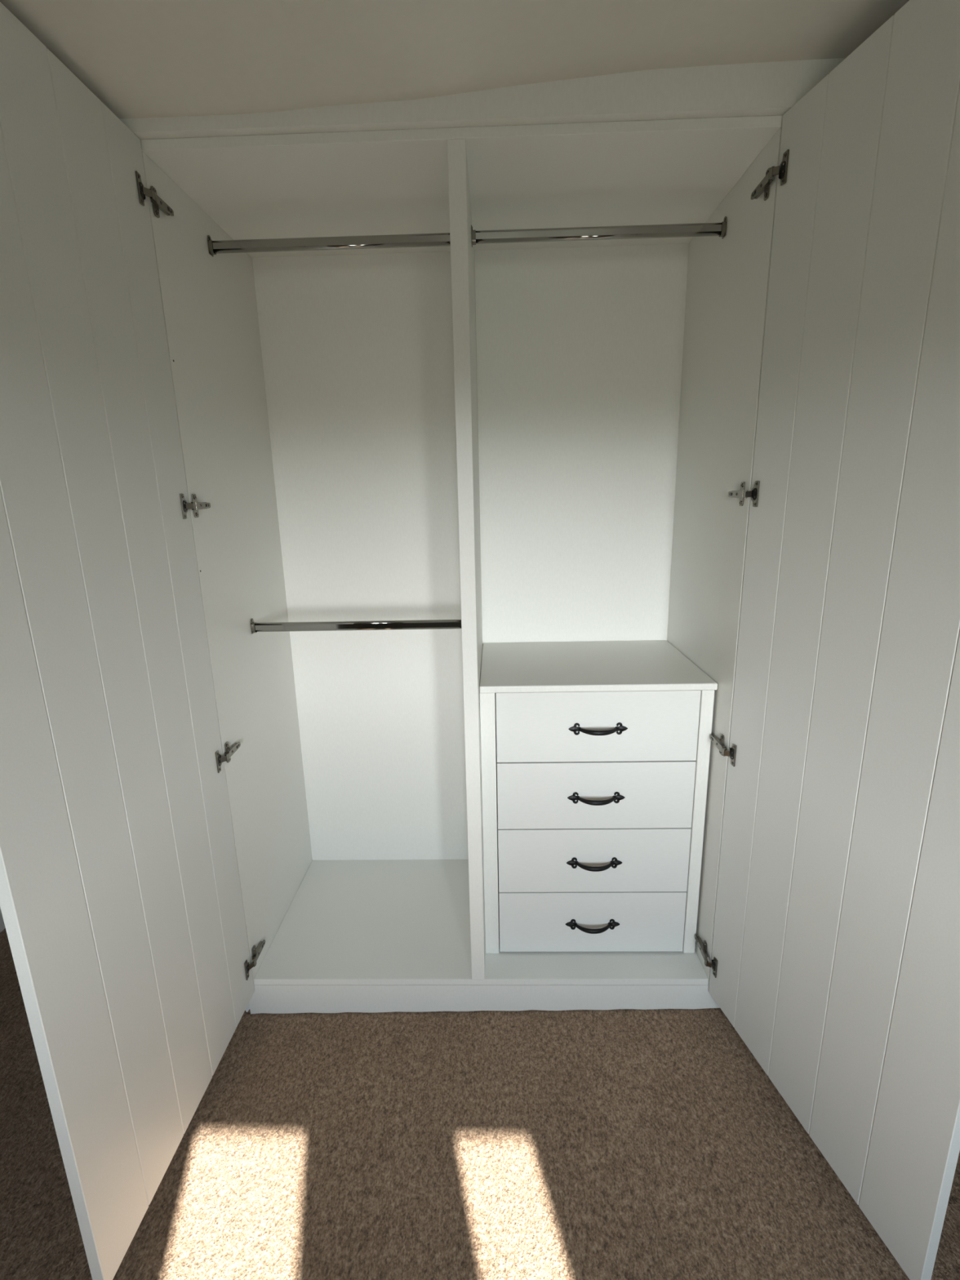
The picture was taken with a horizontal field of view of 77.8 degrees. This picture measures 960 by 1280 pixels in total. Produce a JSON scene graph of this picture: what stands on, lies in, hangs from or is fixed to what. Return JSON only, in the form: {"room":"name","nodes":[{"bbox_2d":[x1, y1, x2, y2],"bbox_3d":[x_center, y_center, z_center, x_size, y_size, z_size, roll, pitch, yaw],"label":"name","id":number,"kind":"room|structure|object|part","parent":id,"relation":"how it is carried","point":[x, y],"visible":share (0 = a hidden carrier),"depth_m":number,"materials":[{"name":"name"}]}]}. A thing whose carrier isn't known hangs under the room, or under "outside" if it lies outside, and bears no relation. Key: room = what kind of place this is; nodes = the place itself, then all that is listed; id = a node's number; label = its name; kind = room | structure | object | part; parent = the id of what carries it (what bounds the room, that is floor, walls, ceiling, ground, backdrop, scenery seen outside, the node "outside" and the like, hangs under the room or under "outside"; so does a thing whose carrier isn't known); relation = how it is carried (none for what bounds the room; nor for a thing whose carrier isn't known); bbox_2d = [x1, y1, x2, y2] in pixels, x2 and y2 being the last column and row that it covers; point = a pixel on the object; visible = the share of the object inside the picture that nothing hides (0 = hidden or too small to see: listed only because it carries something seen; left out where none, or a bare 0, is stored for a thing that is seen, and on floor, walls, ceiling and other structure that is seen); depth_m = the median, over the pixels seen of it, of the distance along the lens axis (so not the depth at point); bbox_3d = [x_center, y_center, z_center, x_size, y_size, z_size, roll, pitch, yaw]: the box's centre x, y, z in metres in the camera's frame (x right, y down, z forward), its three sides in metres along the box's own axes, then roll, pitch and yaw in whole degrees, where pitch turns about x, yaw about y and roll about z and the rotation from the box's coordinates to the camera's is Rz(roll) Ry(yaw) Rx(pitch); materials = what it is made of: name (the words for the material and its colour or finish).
{"room":"bedroom","nodes":[
{"label":"bedroom","id":0,"kind":"room"},
{"bbox_2d":[0,0,909,119],"bbox_3d":[-0.018,-0.797,0.091,3.500,0.131,3.380,-1,14,2],"label":"ceiling","id":1,"kind":"structure","parent":0,"point":[141,59],"depth_m":0.96,"materials":[{"name":"paint"}]},
{"bbox_2d":[474,266,482,622],"bbox_3d":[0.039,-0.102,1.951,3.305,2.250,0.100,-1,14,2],"label":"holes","id":2,"kind":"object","parent":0,"point":[474,266],"depth_m":1.77,"materials":[{"name":"paint"}]},
{"bbox_2d":[0,928,959,1279],"bbox_3d":[0.025,1.268,0.609,3.345,0.110,3.160,-1,14,2],"label":"floor","id":3,"kind":"structure","parent":0,"point":[618,1144],"depth_m":1.24,"materials":[{"name":"carpet"}]},
{"bbox_2d":[0,0,959,1279],"bbox_3d":[0.028,-0.003,1.303,1.395,2.094,1.157,-1,14,2],"label":"wardrobe","id":4,"kind":"object","parent":3,"relation":"on","point":[740,451],"depth_m":1.21,"materials":[{"name":"white wood"}]},
{"bbox_3d":[-0.625,-0.029,1.632,0.018,1.992,0.535,-1,14,2],"label":"panel","id":5,"kind":"part","parent":4,"relation":"part of","materials":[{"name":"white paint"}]},
{"bbox_3d":[-0.345,-0.933,1.392,0.581,0.042,0.022,-1,14,2],"label":"clothes rail","id":6,"kind":"part","parent":4,"relation":"part of","materials":[{"name":"silver metal"}]},
{"bbox_3d":[-0.326,-0.043,1.603,0.581,0.042,0.022,-1,14,2],"label":"clothes rail","id":7,"kind":"part","parent":4,"relation":"part of","materials":[{"name":"silver metal"}]},
{"bbox_3d":[-0.321,-0.146,1.869,0.581,1.890,0.006,-1,14,2],"label":"panel","id":8,"kind":"part","parent":4,"relation":"part of","materials":[{"name":"white wood"}]},
{"bbox_3d":[-0.038,-1.014,1.376,1.236,0.018,0.536,-1,14,2],"label":"panel","id":9,"kind":"part","parent":4,"relation":"part of","materials":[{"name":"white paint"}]},
{"bbox_3d":[0.003,0.839,1.831,1.199,0.018,0.536,-1,14,2],"label":"panel","id":10,"kind":"part","parent":4,"relation":"part of","materials":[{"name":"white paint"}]},
{"bbox_3d":[0.296,-0.156,1.853,0.583,1.890,0.006,-1,14,2],"label":"panel","id":11,"kind":"part","parent":4,"relation":"part of","materials":[{"name":"white wood"}]},
{"bbox_2d":[479,640,717,953],"bbox_3d":[0.302,0.440,1.751,0.582,0.781,0.473,-1,14,2],"label":"chest","id":12,"kind":"object","parent":4,"relation":"in","point":[602,748],"visible":1,"depth_m":1.55,"materials":[{"name":"white wood"}]},
{"bbox_3d":[0.305,0.769,1.633,0.503,0.186,0.018,-1,14,2],"label":"drawer","id":13,"kind":"part","parent":12,"relation":"part of","materials":[{"name":"white paint"}]},
{"bbox_3d":[0.307,0.779,1.609,0.148,0.032,0.035,-1,14,2],"label":"handle","id":14,"kind":"part","parent":12,"relation":"part of","materials":[{"name":"black metal"}]},
{"bbox_3d":[0.303,0.594,1.564,0.148,0.032,0.035,-1,14,2],"label":"handle","id":15,"kind":"part","parent":12,"relation":"part of","materials":[{"name":"black metal"}]},
{"bbox_3d":[0.301,0.585,1.588,0.503,0.188,0.018,-1,14,2],"label":"drawer","id":16,"kind":"part","parent":12,"relation":"part of","materials":[{"name":"white paint"}]},
{"bbox_3d":[0.299,0.410,1.518,0.148,0.032,0.035,-1,14,2],"label":"handle","id":17,"kind":"part","parent":12,"relation":"part of","materials":[{"name":"black metal"}]},
{"bbox_3d":[0.297,0.400,1.542,0.503,0.187,0.018,-1,14,2],"label":"drawer","id":18,"kind":"part","parent":12,"relation":"part of","materials":[{"name":"white paint"}]},
{"bbox_3d":[0.295,0.225,1.473,0.148,0.032,0.035,-1,14,2],"label":"handle","id":19,"kind":"part","parent":12,"relation":"part of","materials":[{"name":"black metal"}]},
{"bbox_3d":[0.293,0.216,1.497,0.503,0.186,0.018,-1,14,2],"label":"drawer","id":20,"kind":"part","parent":12,"relation":"part of","materials":[{"name":"white paint"}]},
{"bbox_3d":[0.272,-0.945,1.375,0.583,0.042,0.022,-1,14,2],"label":"clothes rail","id":21,"kind":"part","parent":4,"relation":"part of","materials":[{"name":"silver metal"}]},
{"bbox_3d":[0.592,-0.056,1.598,0.018,1.976,0.535,-1,14,2],"label":"panel","id":22,"kind":"part","parent":4,"relation":"part of","materials":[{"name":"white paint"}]},
{"bbox_3d":[-1.698,0.331,0.407,0.100,2.220,3.380,-1,14,2],"label":"wall","id":23,"kind":"structure","parent":0,"visible":0},
{"bbox_2d":[0,907,5,932],"bbox_3d":[-1.621,1.232,0.638,0.016,0.125,3.160,-1,14,2],"label":"baseboard","id":24,"kind":"structure","parent":23,"relation":"attached to","point":[2,927],"depth_m":1.97,"materials":[{"name":"white wood"}]}
]}

